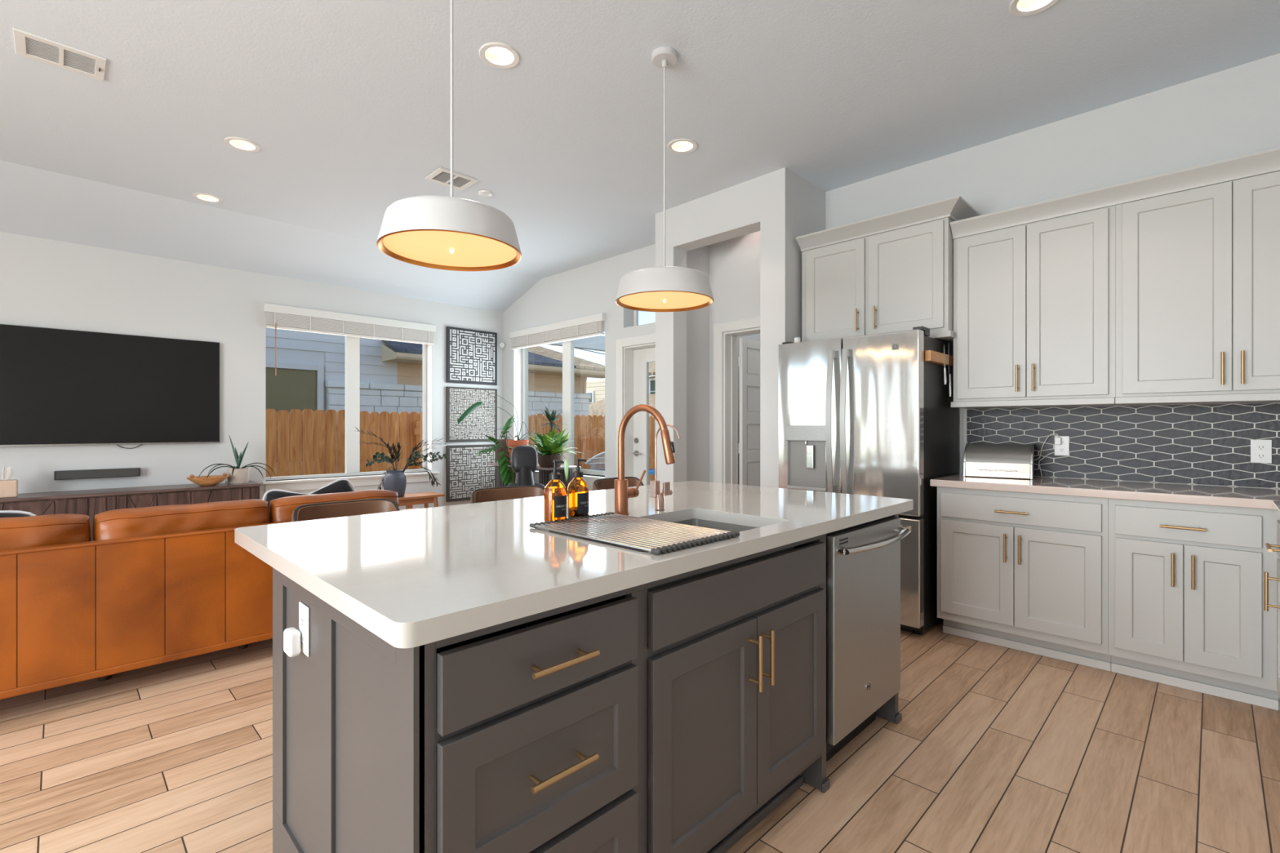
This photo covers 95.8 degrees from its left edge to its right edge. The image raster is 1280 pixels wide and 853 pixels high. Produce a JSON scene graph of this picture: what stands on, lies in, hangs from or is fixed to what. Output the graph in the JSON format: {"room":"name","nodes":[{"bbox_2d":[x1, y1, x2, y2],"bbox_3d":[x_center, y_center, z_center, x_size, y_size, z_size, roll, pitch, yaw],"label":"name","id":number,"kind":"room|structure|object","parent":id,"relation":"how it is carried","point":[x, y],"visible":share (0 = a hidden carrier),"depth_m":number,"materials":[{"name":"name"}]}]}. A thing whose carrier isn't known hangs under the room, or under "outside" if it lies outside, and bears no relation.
{"room":"kitchen","nodes":[
{"label":"kitchen","id":0,"kind":"room"},
{"bbox_2d":[226,467,248,484],"bbox_3d":[-3.788,0.464,5.453,0.172,0.140,0.172,0,0,45],"label":"pot","id":1,"kind":"object","parent":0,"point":[240,475],"depth_m":5.39,"materials":[{"name":"white ceramic"}]},
{"bbox_2d":[0,231,503,509],"bbox_3d":[-4.593,-0.168,5.139,0.200,2.775,8.020,0,0,45],"label":"wall","id":2,"kind":"structure","parent":0,"point":[46,283],"depth_m":5.38,"materials":[{"name":"paint"}]},
{"bbox_2d":[53,467,140,479],"bbox_3d":[-4.607,0.401,4.921,0.086,0.072,0.534,0,0,45],"label":"soundbar","id":3,"kind":"object","parent":2,"relation":"attached to","point":[127,472],"visible":1,"depth_m":4.88,"materials":[{"name":"plastic"}]},
{"bbox_2d":[0,324,219,448],"bbox_3d":[-4.613,-0.304,4.943,0.046,0.997,1.664,0,0,45],"label":"television","id":4,"kind":"object","parent":2,"relation":"attached to","point":[59,387],"visible":1,"depth_m":4.95,"materials":[{"name":"black plastic"}]},
{"bbox_2d":[262,315,439,493],"bbox_3d":[-3.191,-0.237,6.508,0.240,1.805,1.860,0,0,45],"label":"window","id":5,"kind":"structure","parent":2,"relation":"in","point":[352,344],"depth_m":6.53,"materials":[{"name":"paint"}]},
{"bbox_2d":[263,302,435,375],"bbox_3d":[-3.130,-0.875,6.424,0.064,0.720,1.795,0,0,45],"label":"window blind","id":6,"kind":"object","parent":5,"relation":"attached to","point":[282,316],"visible":1,"depth_m":6.30,"materials":[{"name":"fabric"}]},
{"bbox_2d":[445,326,497,385],"bbox_3d":[-2.153,-0.894,7.429,0.034,0.696,0.704,0,0,45],"label":"wall art","id":7,"kind":"object","parent":2,"relation":"attached to","point":[471,355],"visible":1,"depth_m":7.39,"materials":[{"name":"grey fabric"}]},
{"bbox_2d":[445,386,497,442],"bbox_3d":[-2.153,-0.150,7.429,0.034,0.692,0.704,0,0,45],"label":"calligraphy panel","id":8,"kind":"object","parent":2,"relation":"attached to","point":[482,421],"visible":0.91,"depth_m":7.39,"materials":[{"name":"white paper"}]},
{"bbox_2d":[445,444,497,502],"bbox_3d":[-2.153,0.587,7.429,0.034,0.702,0.704,0,0,45],"label":"calligraphy panel","id":9,"kind":"object","parent":2,"relation":"attached to","point":[467,471],"visible":0.9,"depth_m":7.36,"materials":[{"name":"white paper"}]},
{"bbox_2d":[537,453,563,467],"bbox_3d":[-0.998,0.378,6.431,0.290,0.140,0.290,0,0,45],"label":"basket","id":10,"kind":"object","parent":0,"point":[545,461],"depth_m":6.31,"materials":[{"name":"wicker"}]},
{"bbox_2d":[548,335,604,351],"bbox_3d":[-0.277,0.100,9.315,0.120,2.999,3.970,0,0,45],"label":"sky","id":11,"kind":"structure","parent":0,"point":[594,343],"depth_m":8.77,"materials":[{"name":"paint"}]},
{"bbox_2d":[0,0,1279,312],"bbox_3d":[-1.052,-1.748,1.623,10.180,0.565,8.020,0,0,45],"label":"ceiling","id":12,"kind":"structure","parent":0,"point":[346,104],"depth_m":3.31,"materials":[{"name":"paint"}]},
{"bbox_2d":[13,27,106,80],"bbox_3d":[-2.850,-1.822,2.849,0.250,0.016,0.315,0,0,45],"label":"ceiling vent","id":13,"kind":"object","parent":12,"relation":"in","point":[28,45],"visible":1,"depth_m":2.84,"materials":[{"name":"metal"}]},
{"bbox_2d":[192,192,222,203],"bbox_3d":[-3.456,-1.857,4.623,0.196,0.069,0.196,0,0,45],"label":"recessed light","id":14,"kind":"object","parent":12,"relation":"in","point":[207,197],"visible":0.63,"depth_m":4.66,"materials":[{"name":"paint"}]},
{"bbox_2d":[224,137,260,152],"bbox_3d":[-2.576,-1.857,3.749,0.196,0.069,0.196,0,0,45],"label":"recessed light","id":15,"kind":"object","parent":12,"relation":"in","point":[237,143],"visible":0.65,"depth_m":3.79,"materials":[{"name":"paint"}]},
{"bbox_2d":[376,0,521,271],"bbox_3d":[-0.663,-1.219,2.036,0.483,1.220,0.483,0,0,45],"label":"pendant lamp","id":16,"kind":"object","parent":12,"relation":"hanging from","point":[446,233],"visible":1,"depth_m":1.92,"materials":[{"name":"white metal"}]},
{"bbox_2d":[382,231,516,266],"bbox_3d":[-0.663,-0.625,2.036,0.453,0.002,0.453,0,0,45],"label":"diffuser","id":17,"kind":"object","parent":16,"relation":"attached to","point":[420,248],"depth_m":2.03,"materials":[{"name":"yellow"}]},
{"bbox_2d":[424,167,478,190],"bbox_3d":[-1.390,-1.825,4.270,0.250,0.010,0.300,0,0,45],"label":"ceiling vent","id":18,"kind":"object","parent":12,"relation":"in","point":[441,175],"visible":0.97,"depth_m":4.26,"materials":[{"name":"metal"}]},
{"bbox_2d":[478,190,492,197],"bbox_3d":[-1.211,-1.821,4.528,0.110,0.018,0.110,0,0,45],"label":"smoke detector","id":19,"kind":"object","parent":12,"relation":"attached to","point":[486,193],"visible":1,"depth_m":4.50,"materials":[{"name":"white plastic"}]},
{"bbox_2d":[479,42,519,68],"bbox_3d":[-0.692,-1.857,2.851,0.196,0.069,0.196,0,0,45],"label":"recessed light","id":20,"kind":"object","parent":12,"relation":"in","point":[496,55],"visible":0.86,"depth_m":2.89,"materials":[{"name":"paint"}]},
{"bbox_2d":[615,46,714,311],"bbox_3d":[0.121,-1.219,2.846,0.483,1.220,0.483,0,0,45],"label":"pendant lamp","id":21,"kind":"object","parent":12,"relation":"hanging from","point":[664,288],"visible":1,"depth_m":2.74,"materials":[{"name":"white metal"}]},
{"bbox_2d":[619,291,710,309],"bbox_3d":[0.121,-0.625,2.846,0.453,0.002,0.453,0,0,45],"label":"diffuser","id":22,"kind":"object","parent":21,"relation":"attached to","point":[628,300],"depth_m":2.85,"materials":[{"name":"white plastic"}]},
{"bbox_2d":[667,138,697,153],"bbox_3d":[0.277,-1.857,3.770,0.196,0.069,0.196,0,0,45],"label":"recessed light","id":23,"kind":"object","parent":12,"relation":"in","point":[678,145],"visible":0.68,"depth_m":3.81,"materials":[{"name":"paint"}]},
{"bbox_2d":[1008,0,1057,16],"bbox_3d":[1.696,-1.857,2.474,0.196,0.069,0.196,0,0,45],"label":"recessed light","id":24,"kind":"object","parent":12,"relation":"in","point":[1016,7],"visible":1,"depth_m":2.53,"materials":[{"name":"paint"}]},
{"bbox_2d":[0,618,1279,852],"bbox_3d":[-0.636,1.280,2.041,10.180,0.120,9.200,0,0,45],"label":"floor","id":25,"kind":"structure","parent":0,"point":[993,748],"depth_m":2.10,"materials":[{"name":"brown wood"}]},
{"bbox_2d":[0,480,261,541],"bbox_3d":[-4.473,0.877,4.784,0.430,0.686,2.205,0,0,45],"label":"credenza","id":26,"kind":"object","parent":25,"relation":"on","point":[91,503],"visible":0.33,"depth_m":4.77,"materials":[{"name":"brown wood"}]},
{"bbox_2d":[0,464,17,497],"bbox_3d":[-4.785,0.405,4.353,0.135,0.256,0.135,0,0,45],"label":"tissue box","id":27,"kind":"object","parent":26,"relation":"on","point":[8,488],"visible":1,"depth_m":4.34,"materials":[{"name":"beige cardboard"}]},
{"bbox_2d":[186,472,229,486],"bbox_3d":[-3.897,0.479,5.215,0.316,0.108,0.316,0,0,45],"label":"wooden bowl","id":28,"kind":"object","parent":26,"relation":"on","point":[212,480],"visible":0.99,"depth_m":5.15,"materials":[{"name":"brown wood"}]},
{"bbox_2d":[198,435,275,484],"bbox_3d":[-3.752,0.307,5.417,0.273,0.453,0.609,0,0,45],"label":"aloe","id":29,"kind":"object","parent":26,"relation":"on","point":[237,475],"visible":0.99,"depth_m":5.41,"materials":[{"name":"plant"}]},
{"bbox_2d":[0,489,420,699],"bbox_3d":[-2.433,0.807,3.119,0.902,0.825,2.243,0,0,45],"label":"leather sofa","id":30,"kind":"object","parent":25,"relation":"on","point":[153,585],"visible":0.71,"depth_m":2.64,"materials":[{"name":"brown leather"}]},
{"bbox_2d":[0,510,36,517],"bbox_3d":[-3.068,0.595,2.616,0.214,0.479,0.501,0,0,37],"label":"throw pillow","id":31,"kind":"object","parent":30,"relation":"on","point":[6,513],"visible":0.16,"depth_m":2.77,"materials":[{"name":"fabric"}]},
{"bbox_2d":[0,513,90,550],"bbox_3d":[-2.810,0.586,2.450,0.216,0.380,0.700,0,0,45],"label":"cushion","id":32,"kind":"object","parent":30,"relation":"on","point":[30,531],"depth_m":2.53,"materials":[{"name":"brown leather"}]},
{"bbox_2d":[93,499,269,541],"bbox_3d":[-2.310,0.586,2.955,0.214,0.380,0.706,0,0,45],"label":"cushion","id":33,"kind":"object","parent":30,"relation":"on","point":[162,519],"depth_m":2.86,"materials":[{"name":"brown leather"}]},
{"bbox_2d":[262,488,317,510],"bbox_3d":[-2.131,0.610,3.601,0.463,0.448,0.191,0,0,-41],"label":"armchair","id":34,"kind":"object","parent":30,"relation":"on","point":[274,494],"visible":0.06,"depth_m":3.55,"materials":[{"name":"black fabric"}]},
{"bbox_2d":[308,478,355,494],"bbox_3d":[-2.093,0.614,3.910,0.530,0.511,0.194,0,0,-41],"label":"armchair","id":35,"kind":"object","parent":30,"relation":"on","point":[343,486],"visible":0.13,"depth_m":3.94,"materials":[{"name":"black fabric"}]},
{"bbox_2d":[268,489,399,523],"bbox_3d":[-1.808,0.586,3.460,0.219,0.382,0.707,0,0,45],"label":"cushion","id":36,"kind":"object","parent":30,"relation":"on","point":[281,509],"depth_m":3.31,"materials":[{"name":"brown leather"}]},
{"bbox_2d":[291,498,399,522],"bbox_3d":[-1.080,0.760,2.198,0.402,0.923,0.400,0,0,-43],"label":"counter stool","id":37,"kind":"object","parent":25,"relation":"on","point":[367,506],"visible":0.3,"depth_m":2.31,"materials":[{"name":"brown leather"}]},
{"bbox_2d":[398,491,444,509],"bbox_3d":[-2.596,0.990,6.312,0.340,0.463,0.820,0,0,45],"label":"wooden side table","id":38,"kind":"object","parent":25,"relation":"on","point":[407,500],"visible":0.47,"depth_m":6.34,"materials":[{"name":"brown wood"}]},
{"bbox_2d":[355,426,451,497],"bbox_3d":[-2.573,0.379,6.296,0.260,0.756,1.082,0,0,45],"label":"vase","id":39,"kind":"object","parent":38,"relation":"on","point":[395,480],"visible":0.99,"depth_m":6.20,"materials":[{"name":"grey ceramic"}]},
{"bbox_2d":[470,485,544,503],"bbox_3d":[-0.577,0.760,2.727,0.402,0.923,0.400,0,0,-33],"label":"counter stool","id":40,"kind":"object","parent":25,"relation":"on","point":[491,494],"visible":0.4,"depth_m":2.86,"materials":[{"name":"brown leather"}]},
{"bbox_2d":[506,445,545,488],"bbox_3d":[-1.088,0.707,5.652,0.680,1.026,0.722,0,0,-20],"label":"chair","id":41,"kind":"object","parent":25,"relation":"on","point":[524,459],"visible":0.26,"depth_m":5.84,"materials":[{"name":"black plastic"}]},
{"bbox_2d":[487,462,581,493],"bbox_3d":[-1.254,0.834,6.777,1.270,0.772,0.450,0,0,45],"label":"console","id":42,"kind":"object","parent":25,"relation":"on","point":[544,473],"visible":0.2,"depth_m":6.35,"materials":[{"name":"grey stone"}]},
{"bbox_2d":[477,414,515,485],"bbox_3d":[-1.650,0.290,6.775,0.603,0.899,0.746,0,0,-32],"label":"philodendron","id":43,"kind":"object","parent":42,"relation":"on","point":[500,449],"visible":0.7,"depth_m":6.67,"materials":[{"name":"plant"}]},
{"bbox_2d":[494,439,514,462],"bbox_3d":[-1.637,0.302,7.065,0.270,0.290,0.270,0,0,45],"label":"pot","id":44,"kind":"object","parent":43,"relation":"attached to","point":[501,449],"depth_m":6.95,"materials":[{"name":"ceramic"}]},
{"bbox_2d":[454,395,550,463],"bbox_3d":[-1.541,0.038,6.622,1.208,0.818,0.484,0,0,-28],"label":"plant","id":45,"kind":"object","parent":42,"relation":"on","point":[513,443],"visible":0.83,"depth_m":6.67,"materials":[{"name":"plant"}]},
{"bbox_2d":[506,440,528,463],"bbox_3d":[-1.438,0.302,6.783,0.260,0.290,0.260,0,0,45],"label":"pot","id":46,"kind":"object","parent":45,"relation":"attached to","point":[513,443],"depth_m":6.68,"materials":[{"name":"ceramic"}]},
{"bbox_2d":[535,406,564,453],"bbox_3d":[-1.063,0.102,6.739,0.414,0.691,0.361,0,0,45],"label":"philodendron","id":47,"kind":"object","parent":42,"relation":"on","point":[552,418],"visible":0.59,"depth_m":6.68,"materials":[{"name":"green plant"}]},
{"bbox_2d":[525,428,585,479],"bbox_3d":[-0.967,0.306,6.443,0.698,0.583,0.747,0,0,45],"label":"plant","id":48,"kind":"object","parent":42,"relation":"on","point":[549,451],"visible":0.98,"depth_m":6.32,"materials":[{"name":"green plant"}]},
{"bbox_2d":[272,513,902,852],"bbox_3d":[0.054,0.783,1.969,0.961,0.874,2.074,0,0,45],"label":"kitchen island","id":49,"kind":"object","parent":25,"relation":"on","point":[678,717],"visible":0.8,"depth_m":1.26,"materials":[{"name":"grey paint"}]},
{"bbox_2d":[298,601,309,657],"bbox_3d":[-0.806,0.485,1.385,0.072,0.116,0.007,0,0,45],"label":"power outlet","id":50,"kind":"object","parent":49,"relation":"attached to","point":[304,611],"visible":0.94,"depth_m":1.38,"materials":[{"name":"white plastic"}]},
{"bbox_2d":[283,626,300,657],"bbox_3d":[-0.837,0.518,1.389,0.055,0.060,0.028,0,0,45],"label":"plug","id":51,"kind":"object","parent":50,"relation":"attached to","point":[291,636],"visible":1,"depth_m":1.37,"materials":[{"name":"white plastic"}]},
{"bbox_2d":[300,613,305,644],"bbox_3d":[-0.807,0.485,1.384,0.033,0.066,0.002,0,0,45],"label":"socket","id":52,"kind":"object","parent":50,"relation":"attached to","point":[302,615],"depth_m":1.38,"materials":[{"name":"white plastic"}]},
{"bbox_2d":[234,480,913,648],"bbox_3d":[-0.037,0.325,2.074,1.205,0.040,2.152,0,0,45],"label":"island countertop","id":53,"kind":"structure","parent":49,"relation":"on","point":[412,578],"depth_m":1.42,"materials":[{"name":"white stone"}]},
{"bbox_2d":[543,459,566,522],"bbox_3d":[-0.268,0.204,1.827,0.072,0.198,0.071,0,0,45],"label":"soap bottle","id":54,"kind":"object","parent":53,"relation":"on","point":[555,491],"visible":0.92,"depth_m":1.80,"materials":[{"name":"orange glass"}]},
{"bbox_2d":[567,458,588,518],"bbox_3d":[-0.204,0.204,1.908,0.072,0.198,0.071,0,0,45],"label":"soap bottle","id":55,"kind":"object","parent":53,"relation":"on","point":[577,488],"visible":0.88,"depth_m":1.88,"materials":[{"name":"orange glass"}]},
{"bbox_2d":[528,511,739,555],"bbox_3d":[-0.029,0.297,1.669,0.532,0.014,0.333,0,0,45],"label":"drying rack","id":56,"kind":"object","parent":53,"relation":"on","point":[658,537],"visible":0.99,"depth_m":1.62,"materials":[{"name":"silver metal"}]},
{"bbox_2d":[614,404,675,515],"bbox_3d":[0.039,0.115,1.959,0.272,0.379,0.129,0,0,45],"label":"kitchen faucet","id":57,"kind":"object","parent":53,"relation":"on","point":[622,493],"visible":0.97,"depth_m":1.99,"materials":[{"name":"orange metal"}]},
{"bbox_2d":[649,424,680,510],"bbox_3d":[0.110,0.148,2.093,0.138,0.313,0.075,0,0,45],"label":"filter faucet","id":58,"kind":"object","parent":53,"relation":"on","point":[655,492],"visible":0.94,"depth_m":2.10,"materials":[{"name":"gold metal"}]},
{"bbox_2d":[542,519,794,622],"bbox_3d":[0.109,0.453,1.780,0.435,0.214,0.710,0,0,45],"label":"sink","id":59,"kind":"object","parent":53,"relation":"in","point":[697,522],"visible":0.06,"depth_m":1.73,"materials":[{"name":"metal"}]},
{"bbox_2d":[592,476,644,490],"bbox_3d":[-0.049,0.760,3.244,0.400,0.923,0.402,0,0,41],"label":"counter stool","id":60,"kind":"object","parent":25,"relation":"on","point":[604,483],"visible":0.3,"depth_m":3.34,"materials":[{"name":"brown leather"}]},
{"bbox_2d":[778,326,958,635],"bbox_3d":[1.506,0.321,3.832,0.943,1.797,0.819,0,0,45],"label":"refrigerator","id":61,"kind":"object","parent":25,"relation":"on","point":[867,415],"depth_m":3.50,"materials":[{"name":"silver metal"}]},
{"bbox_2d":[794,337,800,342],"bbox_3d":[1.101,-0.577,4.044,0.044,0.088,0.044,0,0,45],"label":"canister","id":62,"kind":"object","parent":61,"relation":"on","point":[797,340],"visible":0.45,"depth_m":4.03,"materials":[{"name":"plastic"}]},
{"bbox_2d":[942,344,946,384],"bbox_3d":[1.845,-0.375,3.501,0.019,0.240,0.026,0,0,45],"label":"kitchen knife","id":63,"kind":"object","parent":61,"relation":"attached to","point":[944,368],"visible":1,"depth_m":3.50,"materials":[{"name":"silver metal"}]},
{"bbox_2d":[948,342,951,396],"bbox_3d":[1.910,-0.350,3.566,0.019,0.330,0.030,0,0,45],"label":"kitchen knife","id":64,"kind":"object","parent":61,"relation":"attached to","point":[949,374],"visible":1,"depth_m":3.56,"materials":[{"name":"silver metal"}]},
{"bbox_2d":[826,515,911,762],"bbox_3d":[0.675,0.787,2.329,0.676,0.865,0.580,0,0,45],"label":"dishwasher","id":65,"kind":"object","parent":25,"relation":"on","point":[863,561],"visible":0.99,"depth_m":2.09,"materials":[{"name":"silver metal"}]},
{"bbox_2d":[937,486,1111,671],"bbox_3d":[2.195,0.783,3.277,0.776,0.874,0.686,0,0,45],"label":"base cabinet","id":66,"kind":"object","parent":25,"relation":"on","point":[1027,572],"visible":0.91,"depth_m":3.03,"materials":[{"name":"white paint"}]},
{"bbox_2d":[1108,498,1279,710],"bbox_3d":[2.669,0.783,2.806,0.562,0.874,0.686,0,0,45],"label":"base cabinet","id":67,"kind":"object","parent":25,"relation":"on","point":[1186,581],"visible":0.94,"depth_m":2.58,"materials":[{"name":"white paint"}]},
{"bbox_2d":[1264,520,1279,711],"bbox_3d":[2.503,0.782,1.823,0.706,0.874,2.315,0,0,45],"label":"base cabinet","id":68,"kind":"object","parent":25,"relation":"on","point":[1268,545],"visible":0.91,"depth_m":2.29,"materials":[{"name":"white paint"}]},
{"bbox_2d":[929,473,1279,519],"bbox_3d":[2.027,0.325,2.268,2.010,0.040,2.315,0,0,45],"label":"countertop","id":69,"kind":"structure","parent":68,"relation":"on","point":[1217,495],"depth_m":2.84,"materials":[{"name":"stone"}]},
{"bbox_2d":[963,442,1034,479],"bbox_3d":[2.173,0.203,3.506,0.350,0.202,0.262,0,0,36],"label":"bread box","id":70,"kind":"object","parent":69,"relation":"on","point":[980,460],"visible":1,"depth_m":3.44,"materials":[{"name":"silver metal"}]},
{"bbox_2d":[655,167,825,488],"bbox_3d":[0.790,-0.305,4.740,1.260,3.050,0.600,0,0,45],"label":"wall","id":71,"kind":"structure","parent":0,"point":[780,204],"depth_m":4.48,"materials":[{"name":"paint"}]},
{"bbox_2d":[737,333,759,484],"bbox_3d":[1.526,-0.305,5.545,1.350,3.050,1.180,0,0,45],"label":"wall","id":72,"kind":"structure","parent":0,"point":[755,337],"depth_m":5.83,"materials":[{"name":"paint"}]},
{"bbox_2d":[503,53,1279,491],"bbox_3d":[0.940,-0.305,5.155,7.630,3.050,0.200,0,0,45],"label":"wall","id":73,"kind":"structure","parent":0,"point":[1233,112],"depth_m":3.68,"materials":[{"name":"paint"}]},
{"bbox_2d":[499,342,505,347],"bbox_3d":[-1.837,-1.085,7.713,0.068,0.068,0.046,0,0,0],"label":"sensor","id":74,"kind":"object","parent":73,"relation":"attached to","point":[501,344],"visible":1,"depth_m":7.70,"materials":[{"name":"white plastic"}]},
{"bbox_2d":[522,325,607,485],"bbox_3d":[-0.969,-0.237,7.008,1.870,1.805,0.240,0,0,45],"label":"window","id":75,"kind":"structure","parent":73,"relation":"in","point":[567,346],"depth_m":7.01,"materials":[{"name":"paint"}]},
{"bbox_2d":[509,312,605,350],"bbox_3d":[-1.041,-1.120,6.942,1.830,0.230,0.055,0,0,45],"label":"window blind","id":76,"kind":"object","parent":75,"relation":"attached to","point":[591,326],"visible":1,"depth_m":6.81,"materials":[{"name":"fabric"}]},
{"bbox_2d":[616,333,655,477],"bbox_3d":[0.215,0.145,5.862,1.116,2.150,0.218,0,0,45],"label":"trim","id":77,"kind":"structure","parent":73,"relation":"attached to","point":[624,355],"depth_m":6.14,"materials":[{"name":"paint"}]},
{"bbox_2d":[633,310,638,325],"bbox_3d":[0.273,-1.222,5.902,0.928,0.353,0.040,0,0,45],"label":"window","id":78,"kind":"structure","parent":73,"relation":"in","point":[635,312],"depth_m":6.20,"materials":[{"name":"paint"}]},
{"bbox_2d":[632,346,655,485],"bbox_3d":[0.241,0.194,5.873,0.900,2.028,0.106,0,0,45],"label":"door","id":79,"kind":"structure","parent":73,"relation":"in","point":[642,357],"depth_m":6.10,"materials":[{"name":"paint"}]},
{"bbox_2d":[713,317,759,484],"bbox_3d":[1.085,0.145,4.998,0.955,2.150,0.218,0,0,45],"label":"trim","id":80,"kind":"structure","parent":73,"relation":"attached to","point":[725,344],"depth_m":5.23,"materials":[{"name":"paint"}]},
{"bbox_2d":[738,337,759,486],"bbox_3d":[1.201,0.197,5.562,0.090,2.023,0.753,0,0,45],"label":"door","id":81,"kind":"structure","parent":73,"relation":"in","point":[749,349],"depth_m":5.40,"materials":[{"name":"paint"}]},
{"bbox_2d":[795,195,981,344],"bbox_3d":[1.667,-0.947,3.932,1.064,0.810,0.500,0,0,45],"label":"upper cabinet","id":82,"kind":"object","parent":73,"relation":"attached to","point":[892,272],"visible":0.76,"depth_m":3.75,"materials":[{"name":"white paint"}]},
{"bbox_2d":[950,184,1121,408],"bbox_3d":[2.293,-0.678,3.383,0.784,1.123,0.398,0,0,45],"label":"upper cabinet","id":83,"kind":"object","parent":73,"relation":"attached to","point":[1034,284],"visible":0.94,"depth_m":3.23,"materials":[{"name":"white paint"}]},
{"bbox_2d":[964,402,1279,488],"bbox_3d":[2.853,0.094,3.102,2.013,0.422,0.016,0,0,45],"label":"tile backsplash","id":84,"kind":"structure","parent":73,"relation":"attached to","point":[1194,444],"depth_m":3.17,"materials":[{"name":"grey tile"}]},
{"bbox_2d":[1054,435,1069,455],"bbox_3d":[2.504,0.115,3.432,0.072,0.116,0.007,0,0,45],"label":"power outlet","id":85,"kind":"object","parent":84,"relation":"attached to","point":[1063,449],"visible":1,"depth_m":3.42,"materials":[{"name":"white plastic"}]},
{"bbox_2d":[1034,433,1061,476],"bbox_3d":[2.436,0.172,3.477,0.159,0.261,0.023,0,0,45],"label":"charger","id":86,"kind":"object","parent":85,"relation":"attached to","point":[1057,440],"visible":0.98,"depth_m":3.45,"materials":[{"name":"white plastic"}]},
{"bbox_2d":[1250,439,1271,463],"bbox_3d":[3.076,0.123,2.864,0.072,0.116,0.007,0,0,45],"label":"power outlet","id":87,"kind":"object","parent":84,"relation":"attached to","point":[1260,450],"visible":1,"depth_m":2.86,"materials":[{"name":"white plastic"}]},
{"bbox_2d":[1114,146,1279,405],"bbox_3d":[3.001,-0.678,2.680,1.210,1.123,0.398,0,0,45],"label":"upper cabinet","id":88,"kind":"object","parent":73,"relation":"attached to","point":[1197,247],"visible":1,"depth_m":2.77,"materials":[{"name":"white paint"}]},
{"label":"outside","id":89,"kind":"structure","parent":0,"visible":0},
{"bbox_3d":[-0.074,1.650,21.213,90.000,0.100,90.000,0,0,45],"label":"ground","id":90,"kind":"structure","parent":89,"visible":0},
{"bbox_2d":[265,324,604,475],"bbox_3d":[-8.387,-1.690,13.381,9.240,6.579,13.170,0,0,45],"label":"house","id":91,"kind":"structure","parent":90,"relation":"on","point":[310,366],"depth_m":11.00,"materials":[{"name":"blue"}]},
{"bbox_2d":[265,367,316,422],"bbox_3d":[-6.443,-0.535,9.851,0.025,0.950,1.700,0,0,45],"label":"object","id":92,"kind":"object","parent":91,"relation":"hanging from","point":[291,388],"depth_m":10.15,"materials":[{"name":"green"}]},
{"bbox_2d":[265,408,655,484],"bbox_3d":[-0.870,0.684,11.152,0.190,1.830,11.600,0,0,45],"label":"wooden fence","id":93,"kind":"object","parent":90,"relation":"on","point":[295,428],"visible":0.2,"depth_m":8.11,"materials":[{"name":"brown wood"}]},
{"bbox_2d":[586,361,655,417],"bbox_3d":[2.482,-1.365,28.258,11.700,5.930,11.600,0,0,45],"label":"house","id":94,"kind":"structure","parent":90,"relation":"on","point":[596,388],"depth_m":26.89,"materials":[{"name":"beige"}]},
{"bbox_2d":[648,451,654,475],"bbox_3d":[-0.053,0.870,10.200,0.550,1.459,1.000,0,0,45],"label":"play kitchen","id":95,"kind":"object","parent":90,"relation":"on","point":[651,471],"visible":0.09,"depth_m":10.11,"materials":[{"name":"blue plastic"}]},
{"bbox_3d":[0.631,1.440,8.058,3.340,0.319,3.475,0,0,45],"label":"patio slab","id":96,"kind":"object","parent":90,"relation":"on","visible":0},
{"bbox_2d":[584,451,604,469],"bbox_3d":[-0.602,0.830,8.565,0.701,0.902,0.652,0,0,25],"label":"patio chair","id":97,"kind":"object","parent":96,"relation":"on","point":[590,460],"visible":0.16,"depth_m":8.87,"materials":[{"name":"white plastic"}]},
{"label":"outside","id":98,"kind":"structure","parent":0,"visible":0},
{"bbox_2d":[574,347,604,354],"bbox_3d":[-2.406,-4.070,32.807,9.239,1.093,0.410,0,0,-33],"label":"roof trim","id":99,"kind":"structure","parent":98,"point":[575,348],"depth_m":32.38,"materials":[{"name":"black plastic"}]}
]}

